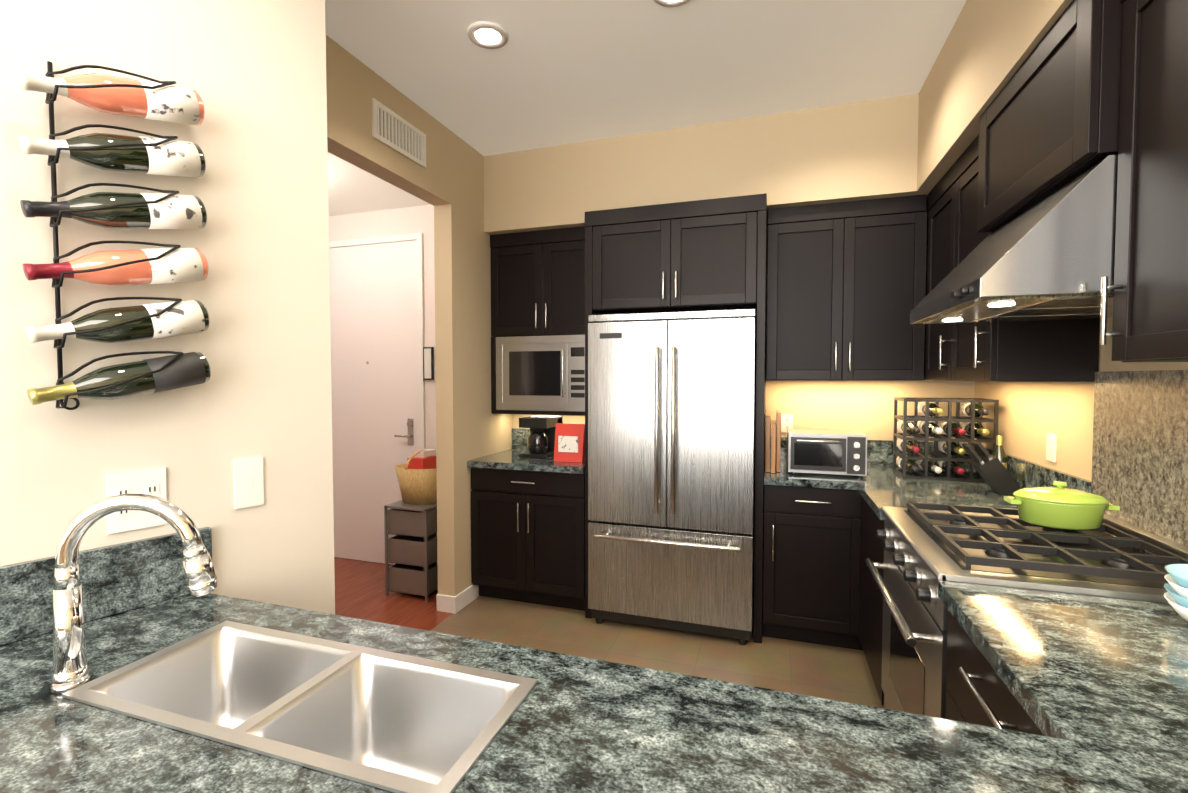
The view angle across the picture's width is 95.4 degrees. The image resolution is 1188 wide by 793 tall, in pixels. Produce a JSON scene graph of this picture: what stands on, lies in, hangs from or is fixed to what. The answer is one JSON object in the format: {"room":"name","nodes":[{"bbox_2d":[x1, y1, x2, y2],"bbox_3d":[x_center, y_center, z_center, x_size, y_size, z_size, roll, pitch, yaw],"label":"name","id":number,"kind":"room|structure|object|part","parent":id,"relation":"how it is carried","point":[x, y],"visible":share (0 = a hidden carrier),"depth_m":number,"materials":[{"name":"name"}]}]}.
{"room":"kitchen","nodes":[
{"label":"kitchen","id":0,"kind":"room"},
{"bbox_2d":[0,0,334,614],"bbox_3d":[-2.432,-0.014,-0.109,0.690,2.900,4.706,1,2,36],"label":"wall","id":1,"kind":"structure","parent":0,"point":[252,73],"depth_m":1.34,"materials":[{"name":"paint"}]},
{"bbox_2d":[0,527,211,644],"bbox_3d":[-1.196,0.412,1.014,0.020,0.151,0.822,1,2,36],"label":"backsplash","id":2,"kind":"structure","parent":1,"relation":"attached to","point":[121,577],"depth_m":1.18,"materials":[{"name":"green stone"}]},
{"bbox_2d":[45,61,182,409],"bbox_3d":[-1.016,-0.340,1.154,0.120,0.734,0.206,1,2,36],"label":"wine rack","id":3,"kind":"object","parent":1,"relation":"attached to","point":[55,223],"visible":0.96,"depth_m":1.11,"materials":[{"name":"black metal"}]},
{"bbox_2d":[16,71,210,404],"bbox_3d":[-1.011,-0.347,1.160,0.076,0.721,0.303,1,2,36],"label":"bottle","id":4,"kind":"object","parent":3,"relation":"in","point":[176,104],"visible":0.96,"depth_m":1.15,"materials":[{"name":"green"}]},
{"bbox_2d":[106,467,166,499],"bbox_3d":[-1.042,0.206,1.232,0.009,0.077,0.107,1,2,36],"label":"outlet plates","id":5,"kind":"object","parent":1,"relation":"attached to","point":[152,482],"depth_m":1.23,"materials":[{"name":"white plastic"}]},
{"bbox_2d":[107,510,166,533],"bbox_3d":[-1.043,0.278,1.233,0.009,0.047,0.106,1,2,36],"label":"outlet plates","id":6,"kind":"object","parent":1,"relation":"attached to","point":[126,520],"depth_m":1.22,"materials":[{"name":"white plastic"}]},
{"bbox_2d":[234,457,263,508],"bbox_3d":[-0.908,0.225,1.420,0.009,0.129,0.070,1,2,36],"label":"outlet plates","id":7,"kind":"object","parent":1,"relation":"attached to","point":[248,484],"depth_m":1.42,"materials":[{"name":"white plastic"}]},
{"bbox_2d":[328,152,429,215],"bbox_3d":[-2.349,-1.505,3.279,2.650,0.250,2.320,1,2,18],"label":"ceiling","id":8,"kind":"structure","parent":0,"point":[352,189],"depth_m":3.71,"materials":[{"name":"paint"}]},
{"bbox_2d":[329,204,435,448],"bbox_3d":[-2.012,-0.190,4.346,2.650,2.950,0.170,1,2,18],"label":"wall","id":9,"kind":"structure","parent":0,"point":[405,220],"depth_m":4.00,"materials":[{"name":"paint"}]},
{"bbox_2d":[329,240,418,564],"bbox_3d":[-1.745,0.065,4.143,0.910,2.443,0.061,1,2,18],"label":"entry door","id":10,"kind":"structure","parent":9,"relation":"in","point":[374,356],"depth_m":4.15,"materials":[{"name":"white paint"}]},
{"bbox_2d":[329,233,424,449],"bbox_3d":[-1.500,0.045,4.085,1.508,2.498,0.017,1,2,18],"label":"door frame","id":11,"kind":"structure","parent":9,"relation":"attached to","point":[418,237],"depth_m":4.00,"materials":[{"name":"white paint"}]},
{"bbox_2d":[423,347,433,379],"bbox_3d":[-1.220,-0.243,3.981,0.078,0.240,0.020,1,2,18],"label":"picture","id":12,"kind":"object","parent":9,"relation":"attached to","point":[428,363],"visible":1,"depth_m":3.97,"materials":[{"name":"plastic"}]},
{"bbox_2d":[326,35,512,595],"bbox_3d":[-1.013,-0.118,2.955,0.120,2.900,2.250,1,2,18],"label":"wall","id":13,"kind":"structure","parent":0,"point":[447,182],"depth_m":3.29,"materials":[{"name":"paint"}]},
{"bbox_2d":[372,98,425,167],"bbox_3d":[-0.990,-1.337,2.769,0.012,0.180,0.410,1,2,18],"label":"air vent","id":14,"kind":"object","parent":13,"relation":"in","point":[396,132],"visible":0.98,"depth_m":2.75,"materials":[{"name":"white metal"}]},
{"bbox_2d":[436,584,478,613],"bbox_3d":[-0.863,1.266,3.435,0.134,0.100,0.274,1,2,18],"label":"baseboard return","id":15,"kind":"object","parent":13,"relation":"attached to","point":[457,602],"visible":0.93,"depth_m":3.32,"materials":[{"name":"white paint"}]},
{"bbox_2d":[334,557,883,707],"bbox_3d":[-1.481,1.445,0.818,5.900,0.080,7.000,1,2,18],"label":"floor","id":16,"kind":"structure","parent":0,"point":[821,671],"depth_m":2.94,"materials":[{"name":"tile"}]},
{"bbox_2d":[384,449,437,602],"bbox_3d":[-1.159,0.834,3.662,0.375,0.949,0.380,1,2,18],"label":"drawer unit","id":17,"kind":"object","parent":16,"relation":"on","point":[410,520],"visible":0.71,"depth_m":3.52,"materials":[{"name":"grey wood"}]},
{"bbox_2d":[471,467,584,610],"bbox_3d":[-0.334,0.876,3.607,0.774,0.868,0.644,1,2,18],"label":"base cabinet","id":18,"kind":"object","parent":16,"relation":"on","point":[527,536],"visible":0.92,"depth_m":3.34,"materials":[{"name":"black wood"}]},
{"bbox_2d":[467,428,584,473],"bbox_3d":[-0.334,0.345,3.594,0.776,0.190,0.638,1,2,18],"label":"countertop","id":19,"kind":"structure","parent":18,"relation":"on","point":[509,459],"depth_m":3.39,"materials":[{"name":"green stone"}]},
{"bbox_2d":[519,415,562,458],"bbox_3d":[-0.356,0.267,3.652,0.200,0.260,0.280,1,2,18],"label":"coffee maker","id":20,"kind":"object","parent":19,"relation":"on","point":[541,440],"visible":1,"depth_m":3.55,"materials":[{"name":"black plastic"}]},
{"bbox_2d":[554,423,584,462],"bbox_3d":[-0.149,0.288,3.400,0.190,0.235,0.090,1,2,18],"label":"book","id":21,"kind":"object","parent":19,"relation":"on","point":[569,446],"visible":0.96,"depth_m":3.37,"materials":[{"name":"red paper"}]},
{"bbox_2d":[588,309,756,644],"bbox_3d":[0.495,0.427,3.252,0.910,1.790,0.757,1,2,18],"label":"fridge","id":22,"kind":"object","parent":16,"relation":"on","point":[671,449],"visible":1,"depth_m":2.94,"materials":[{"name":"silver metal"}]},
{"bbox_2d":[585,193,767,643],"bbox_3d":[0.515,0.120,3.301,1.010,2.400,0.644,1,2,18],"label":"surround","id":23,"kind":"object","parent":16,"relation":"on","point":[703,255],"visible":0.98,"depth_m":2.98,"materials":[{"name":"black wood"}]},
{"bbox_2d":[763,485,883,705],"bbox_3d":[1.443,0.907,2.713,1.134,0.868,1.231,1,2,18],"label":"base cabinet","id":24,"kind":"object","parent":16,"relation":"on","point":[820,547],"visible":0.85,"depth_m":2.81,"materials":[{"name":"black wood"}]},
{"bbox_2d":[764,437,847,488],"bbox_3d":[1.202,0.363,3.088,0.430,0.190,0.638,1,2,18],"label":"countertop","id":25,"kind":"structure","parent":24,"relation":"on","point":[782,478],"depth_m":2.84,"materials":[{"name":"green stone"}]},
{"bbox_2d":[765,410,780,472],"bbox_3d":[1.037,0.250,3.129,0.080,0.330,0.360,1,2,18],"label":"cutting boards","id":26,"kind":"object","parent":25,"relation":"on","point":[773,430],"visible":1,"depth_m":2.98,"materials":[{"name":"brown wood"}]},
{"bbox_2d":[787,428,866,477],"bbox_3d":[1.274,0.308,2.982,0.385,0.225,0.334,1,2,18],"label":"toaster oven","id":27,"kind":"object","parent":25,"relation":"on","point":[830,451],"visible":1,"depth_m":2.86,"materials":[{"name":"silver metal"}]},
{"bbox_2d":[848,440,1090,519],"bbox_3d":[1.648,0.378,2.627,0.706,0.190,1.236,1,2,18],"label":"countertop","id":28,"kind":"structure","parent":24,"relation":"on","point":[881,486],"depth_m":2.49,"materials":[{"name":"green stone"}]},
{"bbox_2d":[893,397,998,482],"bbox_3d":[1.840,0.218,2.853,0.414,0.414,0.240,1,2,18],"label":"wine rack","id":29,"kind":"object","parent":28,"relation":"on","point":[949,419],"visible":0.79,"depth_m":2.78,"materials":[{"name":"black metal"}]},
{"bbox_2d":[896,402,989,474],"bbox_3d":[1.845,0.222,2.867,0.376,0.374,0.300,1,2,18],"label":"wine bottles","id":30,"kind":"object","parent":29,"relation":"in","point":[957,429],"visible":0.77,"depth_m":2.83,"materials":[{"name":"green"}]},
{"bbox_2d":[961,441,1020,495],"bbox_3d":[1.820,0.323,2.463,0.228,0.230,0.110,1,2,18],"label":"knife block","id":31,"kind":"object","parent":28,"relation":"on","point":[995,474],"visible":0.98,"depth_m":2.42,"materials":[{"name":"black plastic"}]},
{"bbox_2d":[992,436,1006,468],"bbox_3d":[1.942,0.311,2.591,0.061,0.245,0.061,1,2,18],"label":"oil bottle","id":32,"kind":"object","parent":28,"relation":"on","point":[999,453],"visible":0.5,"depth_m":2.57,"materials":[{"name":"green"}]},
{"bbox_2d":[945,610,1043,735],"bbox_3d":[1.118,0.966,0.980,0.666,0.868,0.669,1,2,18],"label":"base cabinet","id":33,"kind":"object","parent":16,"relation":"on","point":[978,691],"visible":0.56,"depth_m":1.15,"materials":[{"name":"black wood"}]},
{"bbox_2d":[0,593,1187,792],"bbox_3d":[-0.051,0.521,0.627,2.680,0.040,0.752,1,2,18],"label":"countertop","id":34,"kind":"structure","parent":33,"relation":"on","point":[587,725],"depth_m":0.78,"materials":[{"name":"green stone"}]},
{"bbox_2d":[51,493,217,693],"bbox_3d":[-0.790,0.328,0.933,0.248,0.324,0.048,0,2,-12],"label":"faucet","id":35,"kind":"object","parent":34,"relation":"on","point":[70,669],"visible":1,"depth_m":0.91,"materials":[{"name":"silver metal"}]},
{"bbox_2d":[62,621,537,792],"bbox_3d":[-0.484,0.584,0.908,0.722,0.196,0.282,1,2,18],"label":"sink","id":36,"kind":"object","parent":34,"relation":"in","point":[394,722],"visible":0.69,"depth_m":0.97,"materials":[{"name":"silver metal"}]},
{"bbox_2d":[938,581,1187,743],"bbox_3d":[1.110,0.509,0.996,0.706,0.040,0.620,1,2,18],"label":"countertop","id":37,"kind":"structure","parent":33,"relation":"on","point":[1098,688],"depth_m":1.03,"materials":[{"name":"green stone"}]},
{"bbox_2d":[1164,564,1187,620],"bbox_3d":[1.294,0.428,1.107,0.176,0.112,0.176,1,2,18],"label":"bowls","id":38,"kind":"object","parent":37,"relation":"on","point":[1176,588],"visible":1,"depth_m":1.14,"materials":[{"name":"white"}]},
{"bbox_2d":[865,481,1187,718],"bbox_3d":[1.303,0.825,1.688,0.728,1.100,0.783,1,2,18],"label":"range","id":39,"kind":"object","parent":16,"relation":"on","point":[928,547],"depth_m":1.61,"materials":[{"name":"silver metal"}]},
{"bbox_3d":[1.490,0.342,1.729,0.280,0.138,0.182,1,2,18],"label":"dutch oven","id":40,"kind":"part","parent":39,"relation":"part of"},
{"bbox_2d":[325,0,966,155],"bbox_3d":[-1.244,-1.540,0.638,5.400,0.100,7.000,1,2,18],"label":"ceiling","id":41,"kind":"structure","parent":0,"point":[549,73],"depth_m":2.48,"materials":[{"name":"paint"}]},
{"bbox_2d":[467,21,508,48],"bbox_3d":[-0.452,-1.540,2.306,0.175,0.010,0.175,0,2,12],"label":"recessed light","id":42,"kind":"object","parent":41,"relation":"in","point":[487,34],"depth_m":2.30,"materials":[{"name":"white paint"}]},
{"bbox_2d":[654,0,689,6],"bbox_3d":[0.301,-1.531,2.036,0.175,0.010,0.175,0,2,12],"label":"recessed light","id":43,"kind":"object","parent":41,"relation":"in","point":[666,3],"depth_m":2.09,"materials":[{"name":"white paint"}]},
{"bbox_2d":[484,93,930,234],"bbox_3d":[0.725,-1.332,3.315,2.930,0.498,0.400,1,2,18],"label":"wall","id":44,"kind":"structure","parent":0,"point":[859,151],"depth_m":3.10,"materials":[{"name":"paint"}]},
{"bbox_2d":[513,232,974,441],"bbox_3d":[0.849,-0.140,3.604,3.250,2.900,0.150,1,2,18],"label":"wall","id":45,"kind":"structure","parent":0,"point":[866,407],"depth_m":3.29,"materials":[{"name":"paint"}]},
{"bbox_2d":[490,226,584,415],"bbox_3d":[-0.291,-0.488,3.693,0.773,1.210,0.364,1,2,18],"label":"upper cabinet","id":46,"kind":"object","parent":45,"relation":"attached to","point":[538,283],"visible":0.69,"depth_m":3.56,"materials":[{"name":"black wood"}]},
{"bbox_2d":[496,335,584,411],"bbox_3d":[-0.297,-0.157,3.688,0.705,0.496,0.308,1,2,18],"label":"microwave","id":47,"kind":"object","parent":46,"relation":"in","point":[540,373],"visible":0.77,"depth_m":3.58,"materials":[{"name":"silver metal"}]},
{"bbox_2d":[781,414,792,431],"bbox_3d":[1.218,0.169,3.409,0.070,0.115,0.009,1,2,18],"label":"electrical outlet","id":48,"kind":"object","parent":45,"relation":"attached to","point":[786,419],"depth_m":3.41,"materials":[{"name":"white plastic"}]},
{"bbox_2d":[766,194,926,379],"bbox_3d":[1.424,-0.584,3.125,0.804,0.980,0.364,1,2,18],"label":"upper cabinet","id":49,"kind":"object","parent":45,"relation":"attached to","point":[846,288],"visible":1,"depth_m":2.98,"materials":[{"name":"black wood"}]},
{"bbox_2d":[917,0,1072,190],"bbox_3d":[1.403,-1.264,1.329,0.400,0.498,2.950,1,2,18],"label":"wall","id":50,"kind":"structure","parent":0,"point":[988,47],"depth_m":2.06,"materials":[{"name":"paint"}]},
{"bbox_2d":[974,317,1187,480],"bbox_3d":[1.202,-0.014,-0.116,0.150,2.900,7.000,1,2,18],"label":"wall","id":51,"kind":"structure","parent":0,"point":[1031,415],"depth_m":2.23,"materials":[{"name":"paint"}]},
{"bbox_2d":[924,143,1099,381],"bbox_3d":[1.772,-0.559,2.379,0.330,0.980,0.905,1,2,18],"label":"upper cabinet","id":52,"kind":"object","parent":51,"relation":"attached to","point":[1065,350],"depth_m":2.21,"materials":[{"name":"black wood"}]},
{"bbox_2d":[910,154,1117,323],"bbox_3d":[1.380,-0.423,1.638,0.612,0.332,0.744,1,2,18],"label":"range hood","id":53,"kind":"object","parent":51,"relation":"attached to","point":[1050,257],"visible":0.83,"depth_m":1.35,"materials":[{"name":"silver metal"}]},
{"bbox_2d":[972,0,1115,239],"bbox_3d":[1.489,-0.808,1.591,0.380,0.428,0.748,1,2,18],"label":"upper cabinet","id":54,"kind":"object","parent":51,"relation":"attached to","point":[1090,83],"depth_m":1.51,"materials":[{"name":"black wood"}]},
{"bbox_2d":[1046,432,1056,461],"bbox_3d":[1.887,0.209,2.232,0.009,0.115,0.070,1,2,18],"label":"electrical outlet","id":55,"kind":"object","parent":51,"relation":"attached to","point":[1051,438],"depth_m":2.22,"materials":[{"name":"white plastic"}]},
{"bbox_2d":[1091,370,1187,547],"bbox_3d":[1.440,0.220,0.883,0.014,0.544,2.190,1,2,18],"label":"backsplash","id":56,"kind":"structure","parent":51,"relation":"attached to","point":[1140,453],"depth_m":1.66,"materials":[{"name":"beige stone"}]},
{"bbox_2d":[1096,0,1187,367],"bbox_3d":[1.289,-0.534,0.911,0.330,0.930,0.678,1,2,18],"label":"upper cabinet","id":57,"kind":"object","parent":51,"relation":"attached to","point":[1150,37],"depth_m":1.18,"materials":[{"name":"black wood"}]}
]}

